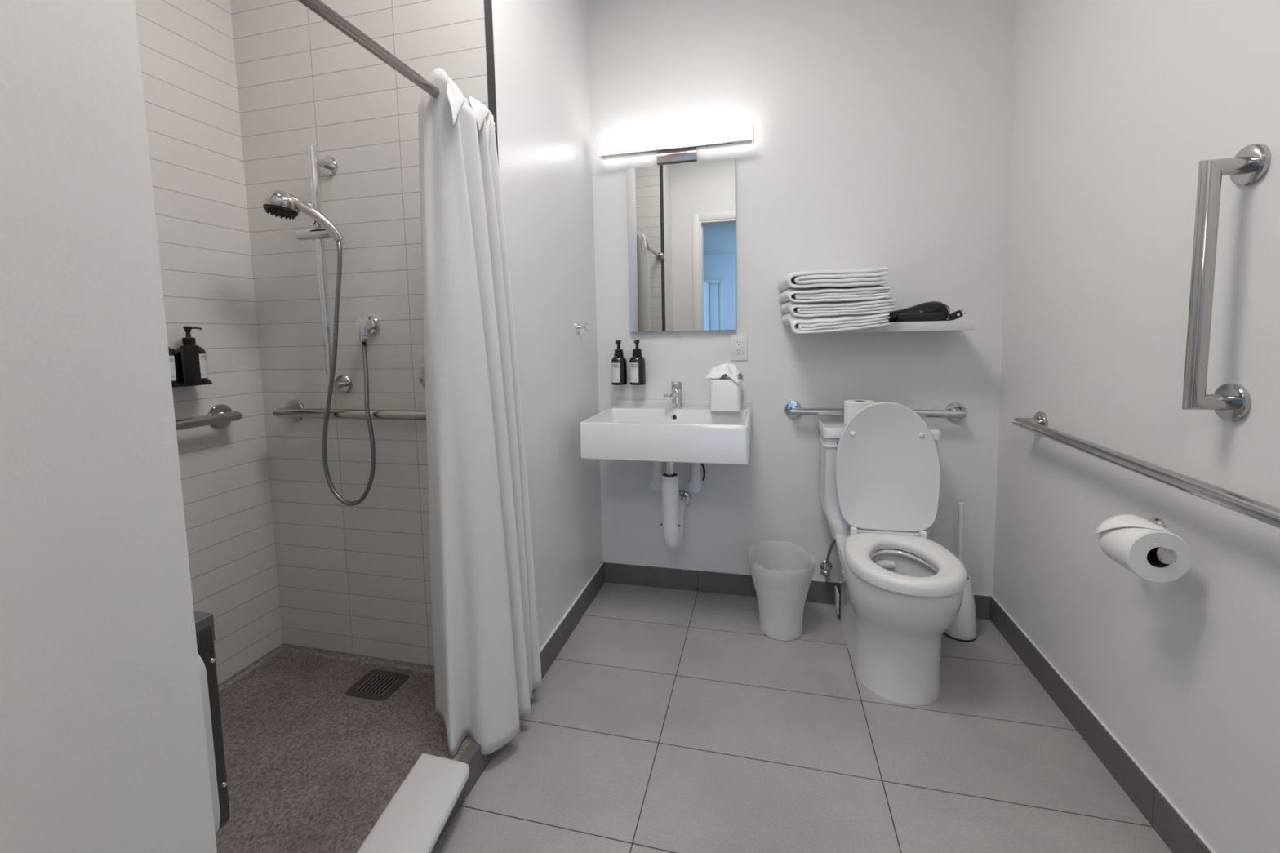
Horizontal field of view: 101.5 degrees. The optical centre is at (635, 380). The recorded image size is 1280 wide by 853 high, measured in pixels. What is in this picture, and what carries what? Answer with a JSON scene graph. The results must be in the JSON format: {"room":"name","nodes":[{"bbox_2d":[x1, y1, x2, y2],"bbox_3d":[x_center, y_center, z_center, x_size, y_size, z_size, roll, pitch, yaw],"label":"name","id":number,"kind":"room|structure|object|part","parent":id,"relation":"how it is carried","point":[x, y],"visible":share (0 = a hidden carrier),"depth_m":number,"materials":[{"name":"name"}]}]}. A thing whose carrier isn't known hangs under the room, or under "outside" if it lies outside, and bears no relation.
{"room":"accessible bathroom","nodes":[
{"label":"accessible bathroom","id":0,"kind":"room"},
{"bbox_2d":[174,343,208,382],"bbox_3d":[-1.333,-0.055,1.566,0.075,0.116,0.075,0,5,14],"label":"bottle","id":1,"kind":"object","parent":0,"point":[202,354],"depth_m":1.56,"materials":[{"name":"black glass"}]},
{"bbox_2d":[134,0,283,684],"bbox_3d":[-1.444,-0.266,1.356,0.020,2.750,0.950,0,5,14],"label":"wall","id":2,"kind":"structure","parent":0,"point":[187,55],"depth_m":1.68,"materials":[{"name":"tile"}]},
{"bbox_2d":[171,345,212,387],"bbox_3d":[-1.343,-0.043,1.528,0.094,0.119,0.169,0,5,14],"label":"holder","id":3,"kind":"object","parent":2,"relation":"attached to","point":[189,354],"visible":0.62,"depth_m":1.52,"materials":[{"name":"black plastic"}]},
{"bbox_2d":[168,346,180,383],"bbox_3d":[-1.352,-0.071,1.488,0.076,0.162,0.075,0,5,14],"label":"soap dispenser","id":4,"kind":"object","parent":3,"relation":"in","point":[173,355],"visible":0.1,"depth_m":1.49,"materials":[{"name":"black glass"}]},
{"bbox_2d":[174,325,208,382],"bbox_3d":[-1.333,-0.080,1.564,0.076,0.166,0.075,0,5,14],"label":"soap dispenser","id":5,"kind":"object","parent":3,"relation":"in","point":[188,340],"visible":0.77,"depth_m":1.56,"materials":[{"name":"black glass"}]},
{"bbox_2d":[171,379,212,387],"bbox_3d":[-1.342,0.010,1.532,0.090,0.013,0.168,0,5,14],"label":"tray","id":6,"kind":"object","parent":3,"relation":"on","point":[185,383],"depth_m":1.53,"materials":[{"name":"black plastic"}]},
{"bbox_2d":[175,404,242,431],"bbox_3d":[-1.386,0.140,1.394,0.076,0.076,0.683,0,5,14],"label":"grab bar","id":7,"kind":"object","parent":2,"relation":"attached to","point":[220,415],"visible":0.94,"depth_m":1.62,"materials":[{"name":"silver metal"}]},
{"bbox_2d":[0,0,603,852],"bbox_3d":[-0.517,-0.256,1.365,0.120,2.810,2.278,0,5,14],"label":"wall","id":8,"kind":"structure","parent":0,"point":[104,749],"depth_m":0.64,"materials":[{"name":"white paint"}]},
{"bbox_2d":[297,0,496,133],"bbox_3d":[-0.557,-0.706,1.104,0.068,0.068,0.936,0,5,14],"label":"shower curtain rod","id":9,"kind":"object","parent":8,"relation":"attached to","point":[318,7],"visible":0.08,"depth_m":1.08,"materials":[{"name":"silver metal"}]},
{"bbox_3d":[-0.557,-0.706,1.104,0.025,0.025,0.932,0,5,14],"label":"rod","id":10,"kind":"part","parent":9,"relation":"part of","materials":[{"name":"silver metal"}]},
{"bbox_2d":[417,67,542,757],"bbox_3d":[-0.429,0.113,1.490,0.350,1.822,0.212,-6,7,-41],"label":"shower curtain","id":11,"kind":"object","parent":9,"relation":"hanging from","point":[487,668],"visible":0.99,"depth_m":1.41,"materials":[{"name":"white fabric"}]},
{"bbox_2d":[431,739,497,851],"bbox_3d":[-0.491,1.062,1.248,0.033,0.084,0.935,0,5,14],"label":"trim","id":12,"kind":"structure","parent":8,"relation":"attached to","point":[477,762],"depth_m":1.40,"materials":[{"name":"tile"}]},
{"bbox_2d":[532,563,604,693],"bbox_3d":[-0.262,0.974,2.130,0.010,0.098,0.894,0,5,14],"label":"baseboard","id":13,"kind":"structure","parent":8,"relation":"attached to","point":[552,649],"depth_m":2.10,"materials":[{"name":"tile"}]},
{"bbox_2d":[575,321,588,333],"bbox_3d":[-0.225,-0.227,2.204,0.045,0.048,0.048,0,5,14],"label":"robe hook","id":14,"kind":"object","parent":8,"relation":"attached to","point":[578,326],"visible":1,"depth_m":2.19,"materials":[{"name":"silver metal"}]},
{"bbox_3d":[-0.241,-0.227,2.208,0.010,0.048,0.048,0,5,14],"label":"wall plate","id":15,"kind":"part","parent":14,"relation":"part of","materials":[{"name":"silver metal"}]},
{"bbox_3d":[-0.221,-0.227,2.203,0.037,0.033,0.033,0,5,14],"label":"knob","id":16,"kind":"part","parent":14,"relation":"part of","materials":[{"name":"silver metal"}]},
{"bbox_2d":[215,650,472,852],"bbox_3d":[-0.993,1.092,1.375,1.048,0.143,1.036,0,5,14],"label":"floor","id":17,"kind":"structure","parent":0,"point":[312,766],"depth_m":1.44,"materials":[{"name":"grey stone"}]},
{"bbox_2d":[345,669,409,701],"bbox_3d":[-0.838,0.988,1.702,0.156,0.004,0.132,0,5,14],"label":"floor drain","id":18,"kind":"object","parent":17,"relation":"on","point":[377,685],"visible":1,"depth_m":1.70,"materials":[{"name":"grey metal"}]},
{"bbox_2d":[356,753,469,852],"bbox_3d":[-0.528,1.031,1.106,0.154,0.050,0.566,-1,5,7],"label":"shower curb","id":19,"kind":"object","parent":17,"relation":"on","point":[413,821],"visible":1,"depth_m":1.22,"materials":[{"name":"white"}]},
{"bbox_2d":[230,0,488,666],"bbox_3d":[-0.877,-0.308,1.709,0.936,2.750,0.016,0,5,14],"label":"wall","id":20,"kind":"structure","parent":0,"point":[356,580],"depth_m":1.73,"materials":[{"name":"tile"}]},
{"bbox_2d":[295,145,352,394],"bbox_3d":[-0.987,-0.343,1.676,0.163,0.782,0.098,0,5,14],"label":"shower rail","id":21,"kind":"object","parent":20,"relation":"attached to","point":[328,166],"visible":0.92,"depth_m":1.66,"materials":[{"name":"silver metal"}]},
{"bbox_2d":[261,190,342,241],"bbox_3d":[-1.023,-0.501,1.608,0.208,0.146,0.101,-4,6,-29],"label":"shower","id":22,"kind":"object","parent":21,"relation":"attached to","point":[282,204],"visible":1,"depth_m":1.57,"materials":[{"name":"silver metal"}]},
{"bbox_3d":[-0.983,-0.497,1.598,0.149,0.139,0.037,-2,5,-14],"label":"handle","id":23,"kind":"part","parent":22,"relation":"part of","materials":[{"name":"silver metal"}]},
{"bbox_2d":[321,240,375,506],"bbox_3d":[-0.915,-0.019,1.662,0.198,0.839,0.054,0,5,14],"label":"shower hose","id":24,"kind":"object","parent":22,"relation":"hanging from","point":[339,246],"visible":1,"depth_m":1.65,"materials":[{"name":"grey metal"}]},
{"bbox_3d":[-1.000,-0.344,1.666,0.031,0.778,0.023,0,5,14],"label":"rail","id":25,"kind":"part","parent":21,"relation":"part of","materials":[{"name":"silver metal"}]},
{"bbox_2d":[217,643,434,692],"bbox_3d":[-0.948,1.013,1.356,0.946,0.016,0.933,0,5,14],"label":"trim","id":26,"kind":"structure","parent":20,"relation":"attached to","point":[287,647],"depth_m":1.82,"materials":[{"name":"grey tile"}]},
{"bbox_2d":[272,399,426,421],"bbox_3d":[-0.843,0.105,1.693,0.785,0.076,0.076,0,5,14],"label":"grab bar","id":27,"kind":"object","parent":20,"relation":"attached to","point":[294,410],"visible":0.51,"depth_m":1.68,"materials":[{"name":"silver metal"}]},
{"bbox_2d":[355,315,380,342],"bbox_3d":[-0.866,-0.168,1.678,0.060,0.084,0.068,0,5,14],"label":"outlet","id":28,"kind":"object","parent":20,"relation":"attached to","point":[371,324],"visible":1,"depth_m":1.66,"materials":[{"name":"silver metal"}]},
{"bbox_3d":[-0.865,-0.180,1.683,0.060,0.060,0.055,0,5,14],"label":"wall plate","id":29,"kind":"part","parent":28,"relation":"part of","materials":[{"name":"silver metal"}]},
{"bbox_2d":[417,356,425,388],"bbox_3d":[-0.646,-0.022,1.643,0.128,0.130,0.056,0,5,14],"label":"shower valve","id":30,"kind":"object","parent":20,"relation":"attached to","point":[420,370],"visible":0.27,"depth_m":1.67,"materials":[{"name":"silver metal"}]},
{"bbox_2d":[484,0,498,164],"bbox_3d":[-0.414,-0.348,1.584,0.023,2.667,0.004,0,5,14],"label":"trim","id":31,"kind":"structure","parent":20,"relation":"attached to","point":[487,3],"depth_m":1.53,"materials":[{"name":"grey metal"}]},
{"bbox_2d":[629,355,645,385],"bbox_3d":[0.008,-0.054,2.372,0.073,0.142,0.073,0,5,14],"label":"bottle","id":32,"kind":"object","parent":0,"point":[637,362],"depth_m":2.34,"materials":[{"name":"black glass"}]},
{"bbox_2d":[587,0,1015,595],"bbox_3d":[0.631,-0.360,2.308,1.896,2.810,0.114,0,5,14],"label":"wall","id":33,"kind":"structure","parent":0,"point":[882,127],"depth_m":2.19,"materials":[{"name":"white paint"}]},
{"bbox_2d":[610,340,627,385],"bbox_3d":[-0.071,-0.085,2.395,0.090,0.203,0.073,-6,7,-43],"label":"soap dispenser","id":34,"kind":"object","parent":33,"relation":"attached to","point":[619,362],"visible":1,"depth_m":2.36,"materials":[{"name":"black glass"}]},
{"bbox_2d":[610,355,627,385],"bbox_3d":[-0.076,-0.054,2.393,0.073,0.142,0.073,0,5,14],"label":"bottle","id":35,"kind":"object","parent":34,"relation":"on","point":[619,363],"depth_m":2.36,"materials":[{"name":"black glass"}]},
{"bbox_2d":[629,339,645,385],"bbox_3d":[0.013,-0.085,2.374,0.090,0.203,0.073,-6,7,-43],"label":"soap dispenser","id":36,"kind":"object","parent":33,"relation":"attached to","point":[637,362],"visible":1,"depth_m":2.34,"materials":[{"name":"black plastic"}]},
{"bbox_2d":[649,462,662,491],"bbox_3d":[0.101,0.382,2.401,0.066,0.243,0.092,0,5,14],"label":"pipe","id":37,"kind":"object","parent":33,"relation":"attached to","point":[655,483],"visible":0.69,"depth_m":2.37,"materials":[{"name":"white plastic"}]},
{"bbox_2d":[579,400,751,465],"bbox_3d":[0.150,0.195,2.164,0.630,0.168,0.494,0,5,14],"label":"sink","id":38,"kind":"object","parent":33,"relation":"attached to","point":[633,430],"visible":0.98,"depth_m":1.96,"materials":[{"name":"white ceramic"}]},
{"bbox_2d":[663,381,683,408],"bbox_3d":[0.164,0.065,2.299,0.055,0.119,0.140,2,6,29],"label":"faucet","id":39,"kind":"object","parent":38,"relation":"on","point":[676,395],"visible":1,"depth_m":2.31,"materials":[{"name":"silver metal"}]},
{"bbox_3d":[0.155,0.064,2.281,0.032,0.023,0.100,1,6,28],"label":"spout","id":40,"kind":"part","parent":39,"relation":"part of","materials":[{"name":"silver metal"}]},
{"bbox_3d":[0.179,0.022,2.313,0.047,0.036,0.086,0,5,14],"label":"lever","id":41,"kind":"part","parent":39,"relation":"part of","materials":[{"name":"silver metal"}]},
{"bbox_2d":[660,462,691,550],"bbox_3d":[0.176,0.489,2.280,0.091,0.442,0.310,0,5,14],"label":"sink drain","id":42,"kind":"object","parent":38,"relation":"attached to","point":[674,501],"visible":0.98,"depth_m":2.15,"materials":[{"name":"white plastic"}]},
{"bbox_2d":[704,363,743,411],"bbox_3d":[0.382,0.025,2.248,0.154,0.198,0.142,1,5,23],"label":"tissue box","id":43,"kind":"object","parent":38,"relation":"on","point":[725,393],"visible":1,"depth_m":2.19,"materials":[{"name":"white plastic"}]},
{"bbox_2d":[597,124,754,164],"bbox_3d":[0.169,-1.010,2.254,0.668,0.108,0.098,0,5,14],"label":"vanity light","id":44,"kind":"object","parent":33,"relation":"attached to","point":[682,147],"visible":1,"depth_m":2.22,"materials":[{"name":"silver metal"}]},
{"bbox_2d":[626,157,736,332],"bbox_3d":[0.201,-0.587,2.321,0.478,0.728,0.028,0,5,14],"label":"wall mirror","id":45,"kind":"object","parent":33,"relation":"attached to","point":[682,216],"visible":1,"depth_m":2.31,"materials":[{"name":"grey mirror"}]},
{"bbox_2d":[688,462,705,493],"bbox_3d":[0.278,0.381,2.357,0.078,0.243,0.092,0,5,14],"label":"supply pipe","id":46,"kind":"object","parent":33,"relation":"attached to","point":[695,484],"visible":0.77,"depth_m":2.32,"materials":[{"name":"white plastic"}]},
{"bbox_2d":[730,333,747,360],"bbox_3d":[0.455,-0.149,2.308,0.073,0.119,0.009,0,5,14],"label":"wall outlet","id":47,"kind":"object","parent":33,"relation":"attached to","point":[739,348],"visible":1,"depth_m":2.31,"materials":[{"name":"white plastic"}]},
{"bbox_2d":[734,338,742,355],"bbox_3d":[0.455,-0.149,2.305,0.035,0.069,0.004,0,5,14],"label":"receptacle","id":48,"kind":"object","parent":47,"relation":"attached to","point":[738,342],"depth_m":2.30,"materials":[{"name":"grey plastic"}]},
{"bbox_2d":[604,562,990,619],"bbox_3d":[0.655,0.936,2.357,1.660,0.098,0.010,0,5,14],"label":"baseboard","id":49,"kind":"structure","parent":33,"relation":"attached to","point":[819,592],"depth_m":2.43,"materials":[{"name":"tile"}]},
{"bbox_2d":[819,538,835,582],"bbox_3d":[0.845,0.738,2.249,0.108,0.253,0.091,0,5,14],"label":"shutoff valve","id":50,"kind":"object","parent":33,"relation":"attached to","point":[825,566],"visible":0.8,"depth_m":2.24,"materials":[{"name":"silver metal"}]},
{"bbox_3d":[0.810,0.822,2.239,0.042,0.024,0.027,4,7,45],"label":"knob","id":51,"kind":"part","parent":50,"relation":"part of","materials":[{"name":"silver metal"}]},
{"bbox_2d":[784,400,966,421],"bbox_3d":[0.984,0.129,2.166,0.706,0.078,0.078,0,5,14],"label":"grab bar","id":52,"kind":"object","parent":33,"relation":"attached to","point":[954,411],"visible":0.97,"depth_m":2.16,"materials":[{"name":"silver metal"}]},
{"bbox_2d":[803,320,975,333],"bbox_3d":[0.966,-0.212,2.074,0.608,0.036,0.206,0,5,14],"label":"wall shelf","id":53,"kind":"object","parent":33,"relation":"attached to","point":[966,325],"visible":0.51,"depth_m":1.94,"materials":[{"name":"white"}]},
{"bbox_2d":[782,311,890,333],"bbox_3d":[0.779,-0.234,2.076,0.374,0.088,0.261,0,5,14],"label":"folded towel","id":54,"kind":"object","parent":53,"relation":"on","point":[819,324],"visible":0.84,"depth_m":1.96,"materials":[{"name":"white fabric"}]},
{"bbox_2d":[780,297,896,317],"bbox_3d":[0.786,-0.288,2.073,0.402,0.073,0.254,0,5,14],"label":"folded towel","id":55,"kind":"object","parent":54,"relation":"on","point":[884,304],"visible":0.95,"depth_m":1.96,"materials":[{"name":"white fabric"}]},
{"bbox_2d":[778,284,891,302],"bbox_3d":[0.773,-0.338,2.069,0.392,0.064,0.259,0,5,14],"label":"folded towel","id":56,"kind":"object","parent":55,"relation":"on","point":[876,291],"visible":1,"depth_m":1.95,"materials":[{"name":"white fabric"}]},
{"bbox_2d":[777,267,888,291],"bbox_3d":[0.763,-0.396,2.064,0.385,0.074,0.263,0,5,14],"label":"folded towel","id":57,"kind":"object","parent":56,"relation":"on","point":[865,277],"visible":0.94,"depth_m":1.94,"materials":[{"name":"white fabric"}]},
{"bbox_2d":[887,301,966,322],"bbox_3d":[1.110,-0.265,1.993,0.261,0.077,0.107,0,5,9],"label":"hair dryer","id":58,"kind":"object","parent":53,"relation":"on","point":[930,311],"visible":0.98,"depth_m":1.97,"materials":[{"name":"black plastic"}]},
{"bbox_3d":[1.073,-0.242,1.967,0.173,0.036,0.044,-1,5,2],"label":"handle","id":59,"kind":"part","parent":58,"relation":"part of","materials":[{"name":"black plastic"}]},
{"bbox_3d":[1.138,-0.234,1.995,0.123,0.014,0.022,2,6,33],"label":"cord","id":60,"kind":"part","parent":58,"relation":"part of","materials":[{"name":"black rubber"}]},
{"bbox_2d":[935,304,950,318],"bbox_3d":[1.155,-0.261,1.966,0.055,0.055,0.007,-2,5,-5],"label":"grille","id":61,"kind":"object","parent":58,"relation":"attached to","point":[941,310],"depth_m":1.97,"materials":[{"name":"black plastic"}]},
{"bbox_2d":[431,582,1172,852],"bbox_3d":[0.427,1.107,1.341,1.726,0.060,2.202,0,5,14],"label":"floor","id":62,"kind":"structure","parent":0,"point":[667,720],"depth_m":1.49,"materials":[{"name":"tile"}]},
{"bbox_2d":[749,546,813,640],"bbox_3d":[0.584,0.846,2.104,0.261,0.324,0.261,0,5,14],"label":"waste bin","id":63,"kind":"object","parent":62,"relation":"on","point":[781,576],"visible":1,"depth_m":2.04,"materials":[{"name":"white plastic"}]},
{"bbox_2d":[817,401,967,705],"bbox_3d":[0.910,0.553,1.878,0.415,0.932,0.700,0,5,13],"label":"toilet","id":64,"kind":"object","parent":62,"relation":"on","point":[880,474],"visible":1,"depth_m":1.89,"materials":[{"name":"white ceramic"}]},
{"bbox_2d":[844,399,875,424],"bbox_3d":[0.894,0.128,2.088,0.114,0.095,0.114,0,5,14],"label":"toilet roll","id":65,"kind":"object","parent":64,"relation":"on","point":[851,406],"visible":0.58,"depth_m":2.06,"materials":[{"name":"white paper"}]},
{"bbox_3d":[0.958,0.416,2.092,0.412,0.398,0.235,0,5,13],"label":"tank","id":66,"kind":"part","parent":64,"relation":"part of","materials":[{"name":"white ceramic"}]},
{"bbox_3d":[0.956,0.195,2.087,0.415,0.040,0.210,0,5,13],"label":"tank lid","id":67,"kind":"part","parent":64,"relation":"part of","materials":[{"name":"white ceramic"}]},
{"bbox_3d":[0.932,0.316,1.943,0.363,0.472,0.082,0,5,13],"label":"lid","id":68,"kind":"part","parent":64,"relation":"part of","materials":[{"name":"white plastic"}]},
{"bbox_3d":[0.889,0.748,1.748,0.256,0.228,0.325,0,5,13],"label":"bowl","id":69,"kind":"part","parent":64,"relation":"part of","materials":[{"name":"white ceramic"}]},
{"bbox_3d":[0.886,0.598,1.736,0.355,0.040,0.406,0,5,13],"label":"seat","id":70,"kind":"part","parent":64,"relation":"part of","materials":[{"name":"white plastic"}]},
{"bbox_2d":[942,502,976,641],"bbox_3d":[1.270,0.733,2.043,0.121,0.530,0.121,0,5,14],"label":"toilet brush","id":71,"kind":"object","parent":62,"relation":"on","point":[963,628],"visible":0.56,"depth_m":2.01,"materials":[{"name":"white plastic"}]},
{"bbox_3d":[1.261,0.684,2.031,0.033,0.431,0.021,-4,5,-26],"label":"brush handle","id":72,"kind":"part","parent":71,"relation":"part of","materials":[{"name":"white plastic"}]},
{"bbox_2d":[992,0,1279,852],"bbox_3d":[1.219,-0.251,0.895,0.116,2.810,2.358,0,5,14],"label":"wall","id":73,"kind":"structure","parent":0,"point":[1117,105],"depth_m":1.26,"materials":[{"name":"white paint"}]},
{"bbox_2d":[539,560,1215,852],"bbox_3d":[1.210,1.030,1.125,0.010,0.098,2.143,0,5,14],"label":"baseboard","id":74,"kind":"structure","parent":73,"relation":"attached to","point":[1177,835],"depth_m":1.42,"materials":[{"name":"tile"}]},
{"bbox_2d":[1012,411,1279,528],"bbox_3d":[1.208,0.193,1.263,0.082,0.086,1.143,0,5,14],"label":"grab bar","id":75,"kind":"object","parent":73,"relation":"attached to","point":[1269,514],"visible":1,"depth_m":1.13,"materials":[{"name":"silver metal"}]},
{"bbox_2d":[1148,516,1177,564],"bbox_3d":[1.174,0.359,1.184,0.108,0.052,0.208,0,5,14],"label":"paper holder","id":76,"kind":"object","parent":73,"relation":"attached to","point":[1165,555],"visible":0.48,"depth_m":1.10,"materials":[{"name":"silver metal"}]},
{"bbox_2d":[1093,514,1191,583],"bbox_3d":[1.125,0.371,1.167,0.126,0.118,0.105,0,5,14],"label":"toilet roll","id":77,"kind":"object","parent":76,"relation":"on","point":[1127,540],"visible":1,"depth_m":1.12,"materials":[{"name":"white paper"}]},
{"bbox_3d":[1.240,0.352,1.247,0.012,0.052,0.052,0,5,14],"label":"wall plate","id":78,"kind":"part","parent":76,"relation":"part of","materials":[{"name":"silver metal"}]},
{"bbox_3d":[1.168,0.359,1.178,0.098,0.033,0.194,0,5,14],"label":"arm","id":79,"kind":"part","parent":76,"relation":"part of","materials":[{"name":"silver metal"}]},
{"bbox_2d":[1182,143,1271,421],"bbox_3d":[1.152,-0.186,1.035,0.082,0.536,0.076,0,5,14],"label":"grab bar","id":80,"kind":"object","parent":73,"relation":"attached to","point":[1230,402],"visible":1,"depth_m":1.03,"materials":[{"name":"silver metal"}]},
{"bbox_3d":[-1.107,-0.224,0.793,0.930,2.750,0.015,0,5,14],"label":"wall","id":81,"kind":"structure","parent":0,"visible":0},
{"bbox_2d":[193,610,229,834],"bbox_3d":[-0.824,0.534,0.832,0.421,0.351,0.060,0,5,14],"label":"shower bench","id":82,"kind":"object","parent":81,"relation":"attached to","point":[204,621],"visible":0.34,"depth_m":0.80,"materials":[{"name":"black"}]},
{"bbox_3d":[-0.838,0.381,0.821,0.378,0.044,0.060,0,5,14],"label":"hinge rail","id":83,"kind":"part","parent":82,"relation":"part of","materials":[{"name":"grey metal"}]},
{"bbox_3d":[-0.828,0.540,0.814,0.421,0.308,0.021,0,5,14],"label":"seat panel","id":84,"kind":"part","parent":82,"relation":"part of","materials":[{"name":"white"}]}
]}

